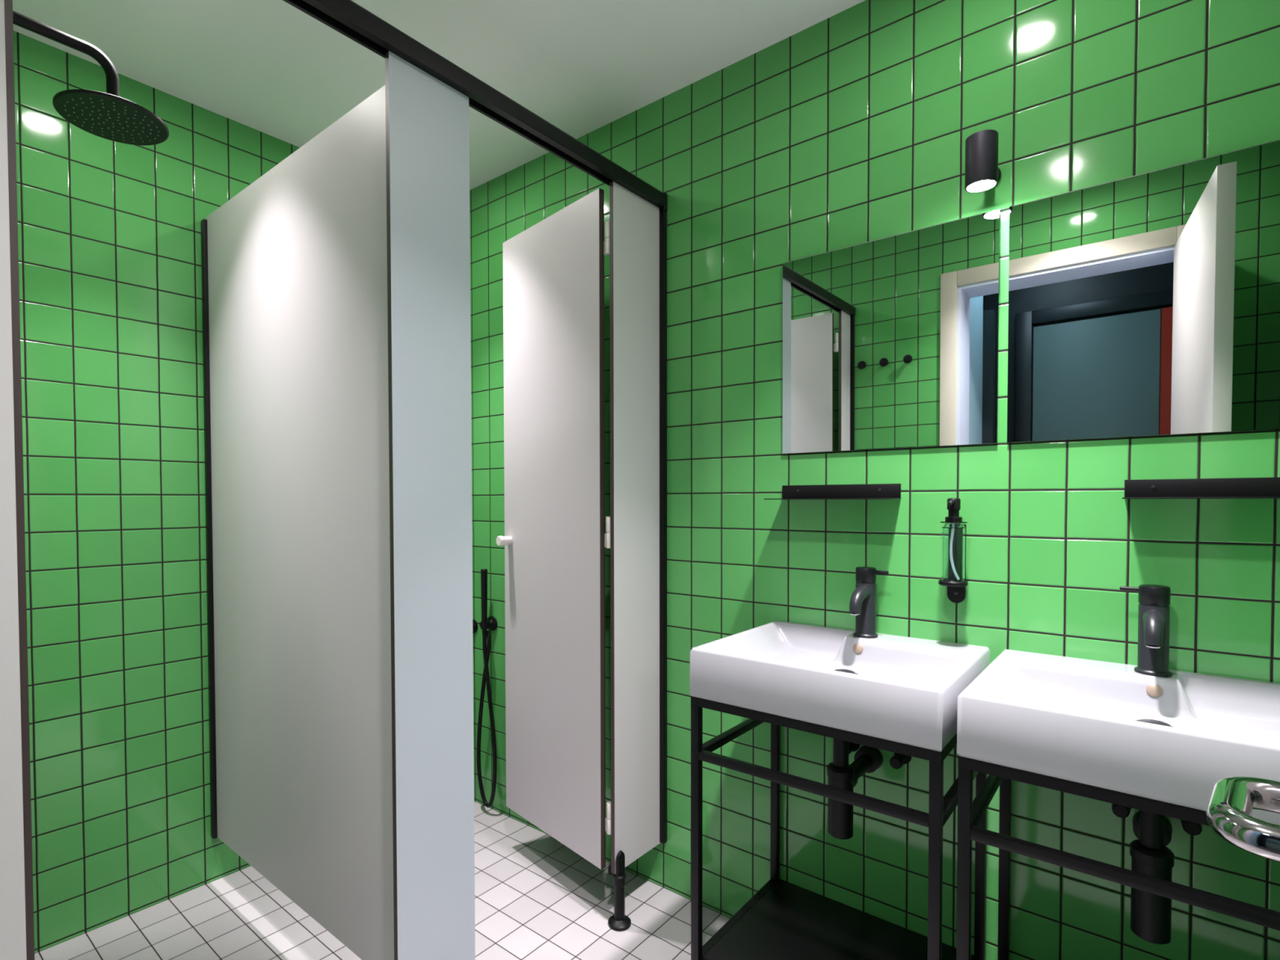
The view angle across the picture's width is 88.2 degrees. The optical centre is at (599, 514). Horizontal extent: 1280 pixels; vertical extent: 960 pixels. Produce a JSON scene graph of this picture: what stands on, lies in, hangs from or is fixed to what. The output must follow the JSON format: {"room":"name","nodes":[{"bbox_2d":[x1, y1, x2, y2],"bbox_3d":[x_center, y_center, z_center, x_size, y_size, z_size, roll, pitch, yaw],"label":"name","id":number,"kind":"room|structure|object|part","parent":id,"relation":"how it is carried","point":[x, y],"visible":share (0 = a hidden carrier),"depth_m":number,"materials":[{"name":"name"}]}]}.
{"room":"public restroom","nodes":[
{"label":"public restroom","id":0,"kind":"room"},
{"bbox_2d":[13,30,299,953],"bbox_3d":[-1.266,-0.048,2.051,0.100,2.392,1.800,1,2,40],"label":"wall","id":1,"kind":"structure","parent":0,"point":[109,231],"depth_m":1.86,"materials":[{"name":"green tile"}]},
{"bbox_2d":[34,800,730,959],"bbox_3d":[-0.215,1.214,1.259,2.760,0.100,1.900,1,2,40],"label":"floor","id":2,"kind":"structure","parent":0,"point":[536,898],"depth_m":1.87,"materials":[{"name":"white tile"}]},
{"bbox_2d":[0,0,667,959],"bbox_3d":[-0.734,0.103,1.723,1.138,2.103,1.618,1,2,40],"label":"partition","id":3,"kind":"structure","parent":2,"relation":"on","point":[335,284],"depth_m":1.53,"materials":[{"name":"white laminate"}]},
{"bbox_3d":[-0.807,0.074,0.825,0.013,1.913,0.118,1,2,40],"label":"panel","id":4,"kind":"part","parent":3,"relation":"part of","materials":[{"name":"white laminate"}]},
{"bbox_2d":[4,0,35,959],"bbox_3d":[-0.959,0.071,1.072,0.540,1.903,0.065,1,2,43],"label":"door","id":5,"kind":"structure","parent":3,"relation":"in","point":[8,6],"depth_m":0.89,"materials":[{"name":"white laminate"}]},
{"bbox_3d":[-0.785,0.054,1.691,1.070,1.911,0.013,1,2,40],"label":"divider panel","id":6,"kind":"part","parent":3,"relation":"part of","materials":[{"name":"white laminate"}]},
{"bbox_3d":[-0.346,0.060,1.370,0.013,1.913,0.194,1,2,40],"label":"pilaster panel","id":7,"kind":"part","parent":3,"relation":"part of","materials":[{"name":"white laminate"}]},
{"bbox_3d":[-0.335,-0.917,1.355,0.038,0.048,1.613,1,2,40],"label":"head rail","id":8,"kind":"part","parent":3,"relation":"part of","materials":[{"name":"black metal"}]},
{"bbox_2d":[496,188,611,869],"bbox_3d":[-0.158,0.047,2.015,0.065,1.903,0.528,-1,2,-41],"label":"door","id":9,"kind":"structure","parent":3,"relation":"in","point":[554,540],"depth_m":1.99,"materials":[{"name":"white laminate"}]},
{"bbox_3d":[-0.315,0.086,2.183,0.046,0.033,0.033,-1,2,-40],"label":"knob","id":10,"kind":"part","parent":9,"relation":"part of","materials":[{"name":"white plastic"}]},
{"bbox_3d":[0.106,0.046,1.904,0.013,1.913,0.218,1,2,40],"label":"panel","id":11,"kind":"part","parent":3,"relation":"part of","materials":[{"name":"white laminate"}]},
{"bbox_2d":[690,696,987,959],"bbox_3d":[0.529,0.779,1.458,0.503,0.757,0.414,1,2,40],"label":"stand","id":12,"kind":"object","parent":2,"relation":"on","point":[784,920],"visible":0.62,"depth_m":1.46,"materials":[{"name":"black metal"}]},
{"bbox_3d":[0.217,0.789,1.464,0.019,0.738,0.019,1,2,40],"label":"leg","id":13,"kind":"part","parent":12,"relation":"part of","materials":[{"name":"black metal"}]},
{"bbox_3d":[0.343,0.525,1.608,0.019,0.018,0.376,1,2,40],"label":"rail","id":14,"kind":"part","parent":12,"relation":"part of","materials":[{"name":"black metal"}]},
{"bbox_3d":[0.471,0.781,1.765,0.019,0.738,0.019,1,2,40],"label":"leg","id":15,"kind":"part","parent":12,"relation":"part of","materials":[{"name":"black metal"}]},
{"bbox_3d":[0.401,0.532,1.301,0.465,0.018,0.018,1,2,40],"label":"rail","id":16,"kind":"part","parent":12,"relation":"part of","materials":[{"name":"black metal"}]},
{"bbox_3d":[0.528,0.410,1.449,0.503,0.019,0.414,1,2,40],"label":"frame","id":17,"kind":"part","parent":12,"relation":"part of","materials":[{"name":"black metal"}]},
{"bbox_2d":[700,879,973,959],"bbox_3d":[0.529,0.991,1.463,0.501,0.012,0.412,1,2,40],"label":"shelf","id":18,"kind":"object","parent":12,"relation":"attached to","point":[784,920],"depth_m":1.54,"materials":[{"name":"black metal"}]},
{"bbox_2d":[689,620,990,751],"bbox_3d":[0.528,0.346,1.446,0.505,0.109,0.421,1,2,40],"label":"washbasin","id":19,"kind":"object","parent":12,"relation":"on","point":[900,689],"visible":0.98,"depth_m":1.36,"materials":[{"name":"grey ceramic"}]},
{"bbox_2d":[826,737,883,839],"bbox_3d":[0.590,0.553,1.524,0.059,0.310,0.228,1,2,40],"label":"trap","id":20,"kind":"object","parent":19,"relation":"attached to","point":[842,775],"visible":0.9,"depth_m":1.45,"materials":[{"name":"black metal"}]},
{"bbox_2d":[849,566,888,638],"bbox_3d":[0.613,0.207,1.544,0.104,0.163,0.074,-1,1,-22],"label":"tap","id":21,"kind":"object","parent":19,"relation":"on","point":[863,599],"visible":1,"depth_m":1.54,"materials":[{"name":"black metal"}]},
{"bbox_3d":[0.600,0.197,1.524,0.033,0.061,0.070,1,2,40],"label":"spout","id":22,"kind":"part","parent":21,"relation":"part of","materials":[{"name":"black metal"}]},
{"bbox_3d":[0.657,0.134,1.539,0.036,0.007,0.008,1,2,40],"label":"lever","id":23,"kind":"part","parent":21,"relation":"part of","materials":[{"name":"black metal"}]},
{"bbox_3d":[0.586,0.795,1.151,0.019,0.738,0.019,1,2,40],"label":"leg","id":24,"kind":"part","parent":12,"relation":"part of","materials":[{"name":"black metal"}]},
{"bbox_3d":[0.713,0.531,1.296,0.019,0.018,0.376,1,2,40],"label":"rail","id":25,"kind":"part","parent":12,"relation":"part of","materials":[{"name":"black metal"}]},
{"bbox_3d":[0.841,0.787,1.452,0.019,0.738,0.019,1,2,40],"label":"leg","id":26,"kind":"part","parent":12,"relation":"part of","materials":[{"name":"black metal"}]},
{"bbox_2d":[955,755,1279,959],"bbox_3d":[0.932,0.785,1.116,0.503,0.757,0.414,1,2,40],"label":"stand","id":27,"kind":"object","parent":2,"relation":"on","point":[970,813],"visible":0.59,"depth_m":1.06,"materials":[{"name":"black metal"}]},
{"bbox_3d":[0.620,0.796,1.122,0.019,0.738,0.019,1,2,40],"label":"leg","id":28,"kind":"part","parent":27,"relation":"part of","materials":[{"name":"black metal"}]},
{"bbox_3d":[0.747,0.532,1.266,0.019,0.018,0.376,1,2,40],"label":"rail","id":29,"kind":"part","parent":27,"relation":"part of","materials":[{"name":"black metal"}]},
{"bbox_3d":[0.875,0.788,1.423,0.019,0.738,0.019,1,2,40],"label":"leg","id":30,"kind":"part","parent":27,"relation":"part of","materials":[{"name":"black metal"}]},
{"bbox_3d":[0.931,0.417,1.107,0.503,0.019,0.414,1,2,40],"label":"frame","id":31,"kind":"part","parent":27,"relation":"part of","materials":[{"name":"black metal"}]},
{"bbox_2d":[956,648,1279,825],"bbox_3d":[0.931,0.352,1.105,0.505,0.109,0.421,1,2,40],"label":"washbasin","id":32,"kind":"object","parent":27,"relation":"on","point":[1110,726],"visible":0.99,"depth_m":1.07,"materials":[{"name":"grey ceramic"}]},
{"bbox_2d":[1120,584,1172,676],"bbox_3d":[1.017,0.214,1.203,0.074,0.163,0.104,0,1,12],"label":"tap","id":33,"kind":"object","parent":32,"relation":"on","point":[1154,600],"visible":1,"depth_m":1.21,"materials":[{"name":"black metal"}]},
{"bbox_3d":[1.006,0.140,1.244,0.036,0.007,0.008,1,2,40],"label":"lever","id":34,"kind":"part","parent":33,"relation":"part of","materials":[{"name":"black"}]},
{"bbox_3d":[0.999,0.204,1.187,0.033,0.061,0.070,1,2,40],"label":"spout","id":35,"kind":"part","parent":33,"relation":"part of","materials":[{"name":"black metal"}]},
{"bbox_2d":[1129,809,1174,944],"bbox_3d":[0.993,0.560,1.183,0.059,0.310,0.228,1,2,40],"label":"trap","id":36,"kind":"object","parent":32,"relation":"attached to","point":[1150,913],"visible":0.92,"depth_m":1.10,"materials":[{"name":"black metal"}]},
{"bbox_3d":[0.804,0.539,0.960,0.465,0.018,0.018,1,2,40],"label":"rail","id":37,"kind":"part","parent":27,"relation":"part of","materials":[{"name":"black metal"}]},
{"bbox_2d":[12,0,865,190],"bbox_3d":[-0.222,-1.278,1.201,2.760,0.100,1.900,1,2,40],"label":"ceiling","id":38,"kind":"structure","parent":0,"point":[272,68],"depth_m":1.75,"materials":[{"name":"paint"}]},
{"bbox_2d":[469,0,1279,959],"bbox_3d":[0.363,-0.050,1.917,2.760,2.392,0.100,1,2,40],"label":"wall","id":39,"kind":"structure","parent":0,"point":[852,127],"depth_m":1.54,"materials":[{"name":"green tile"}]},
{"bbox_2d":[472,619,477,633],"bbox_3d":[-0.510,0.439,2.572,0.054,0.054,0.048,1,2,40],"label":"shower valve","id":40,"kind":"object","parent":39,"relation":"attached to","point":[474,622],"visible":0.19,"depth_m":2.57,"materials":[{"name":"black metal"}]},
{"bbox_2d":[476,568,497,807],"bbox_3d":[-0.420,0.656,2.492,0.111,0.905,0.062,1,2,40],"label":"shower","id":41,"kind":"object","parent":39,"relation":"attached to","point":[490,623],"visible":1,"depth_m":2.47,"materials":[{"name":"black metal"}]},
{"bbox_2d":[764,483,901,499],"bbox_3d":[0.564,-0.056,1.609,0.296,0.037,0.109,1,2,40],"label":"wall shelf","id":42,"kind":"object","parent":39,"relation":"attached to","point":[845,491],"visible":1,"depth_m":1.63,"materials":[{"name":"black metal"}]},
{"bbox_2d":[848,742,859,754],"bbox_3d":[0.610,0.501,1.616,0.037,0.177,0.061,1,2,40],"label":"angle valve","id":43,"kind":"object","parent":39,"relation":"attached to","point":[853,747],"visible":0.2,"depth_m":1.62,"materials":[{"name":"black metal"}]},
{"bbox_3d":[0.598,0.571,1.603,0.029,0.028,0.024,1,2,40],"label":"valve handle","id":44,"kind":"part","parent":43,"relation":"part of","materials":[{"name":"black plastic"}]},
{"bbox_2d":[782,208,999,453],"bbox_3d":[0.671,-0.407,1.575,0.491,0.498,0.006,1,2,40],"label":"wall mirror","id":45,"kind":"object","parent":39,"relation":"attached to","point":[891,341],"visible":1,"depth_m":1.55,"materials":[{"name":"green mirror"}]},
{"bbox_2d":[889,752,911,768],"bbox_3d":[0.701,0.503,1.538,0.037,0.177,0.061,1,2,40],"label":"angle valve","id":46,"kind":"object","parent":39,"relation":"attached to","point":[897,761],"visible":0.4,"depth_m":1.52,"materials":[{"name":"black metal"}]},
{"bbox_3d":[0.689,0.573,1.526,0.029,0.028,0.024,1,2,40],"label":"valve handle","id":47,"kind":"part","parent":46,"relation":"part of","materials":[{"name":"black plastic"}]},
{"bbox_2d":[938,524,968,603],"bbox_3d":[0.781,0.111,1.449,0.057,0.177,0.077,1,2,40],"label":"holder","id":48,"kind":"object","parent":39,"relation":"attached to","point":[956,591],"visible":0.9,"depth_m":1.47,"materials":[{"name":"black metal"}]},
{"bbox_2d":[940,497,967,582],"bbox_3d":[0.774,0.057,1.440,0.052,0.188,0.052,0,1,-5],"label":"soap dispenser","id":49,"kind":"object","parent":48,"relation":"on","point":[953,568],"visible":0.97,"depth_m":1.42,"materials":[{"name":"clear glass"}]},
{"bbox_2d":[941,523,965,582],"bbox_3d":[0.775,0.082,1.441,0.045,0.138,0.045,1,2,40],"label":"bottle","id":50,"kind":"object","parent":49,"relation":"attached to","point":[953,568],"depth_m":1.42,"materials":[{"name":"clear glass"}]},
{"bbox_2d":[964,128,1001,192],"bbox_3d":[0.805,-0.724,1.376,0.059,0.100,0.127,1,2,40],"label":"wall lamp","id":51,"kind":"object","parent":39,"relation":"attached to","point":[983,173],"visible":1,"depth_m":1.33,"materials":[{"name":"black metal"}]},
{"bbox_3d":[0.783,-0.682,1.351,0.049,0.011,0.049,1,2,40],"label":"bulb","id":52,"kind":"part","parent":51,"relation":"part of","materials":[{"name":"white glass"}]},
{"bbox_2d":[1111,803,1131,817],"bbox_3d":[1.012,0.494,1.275,0.037,0.177,0.061,1,2,40],"label":"angle valve","id":53,"kind":"object","parent":39,"relation":"attached to","point":[1122,811],"visible":0.19,"depth_m":1.25,"materials":[{"name":"black metal"}]},
{"bbox_2d":[1007,139,1279,442],"bbox_3d":[1.060,-0.401,1.246,0.491,0.498,0.006,1,2,40],"label":"wall mirror","id":54,"kind":"object","parent":39,"relation":"attached to","point":[1148,304],"visible":1,"depth_m":1.25,"materials":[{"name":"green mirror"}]},
{"bbox_2d":[1180,819,1202,835],"bbox_3d":[1.089,0.495,1.210,0.037,0.177,0.061,1,2,40],"label":"angle valve","id":55,"kind":"object","parent":39,"relation":"attached to","point":[1191,828],"visible":0.25,"depth_m":1.19,"materials":[{"name":"black metal"}]},
{"bbox_2d":[1122,477,1279,498],"bbox_3d":[1.105,-0.047,1.151,0.296,0.037,0.109,1,2,40],"label":"wall shelf","id":56,"kind":"object","parent":39,"relation":"attached to","point":[1237,487],"visible":1,"depth_m":1.20,"materials":[{"name":"black metal"}]},
{"bbox_3d":[-0.774,-0.015,0.574,2.560,2.392,0.180,1,2,40],"label":"wall","id":57,"kind":"structure","parent":0,"visible":0},
{"bbox_2d":[13,10,168,145],"bbox_3d":[-1.152,-0.933,1.316,0.203,0.164,0.499,1,2,40],"label":"shower","id":58,"kind":"object","parent":57,"relation":"attached to","point":[109,116],"visible":1,"depth_m":1.41,"materials":[{"name":"black metal"}]},
{"bbox_3d":[-1.179,-0.929,1.284,0.023,0.134,0.404,1,2,40],"label":"arm","id":59,"kind":"part","parent":58,"relation":"part of"},
{"bbox_2d":[1205,776,1279,862],"bbox_3d":[0.307,0.132,0.271,0.742,2.090,0.109,-1,2,-44],"label":"door","id":60,"kind":"structure","parent":57,"relation":"in","point":[1232,802],"depth_m":0.45,"materials":[{"name":"polished chrome metal"}]}
]}

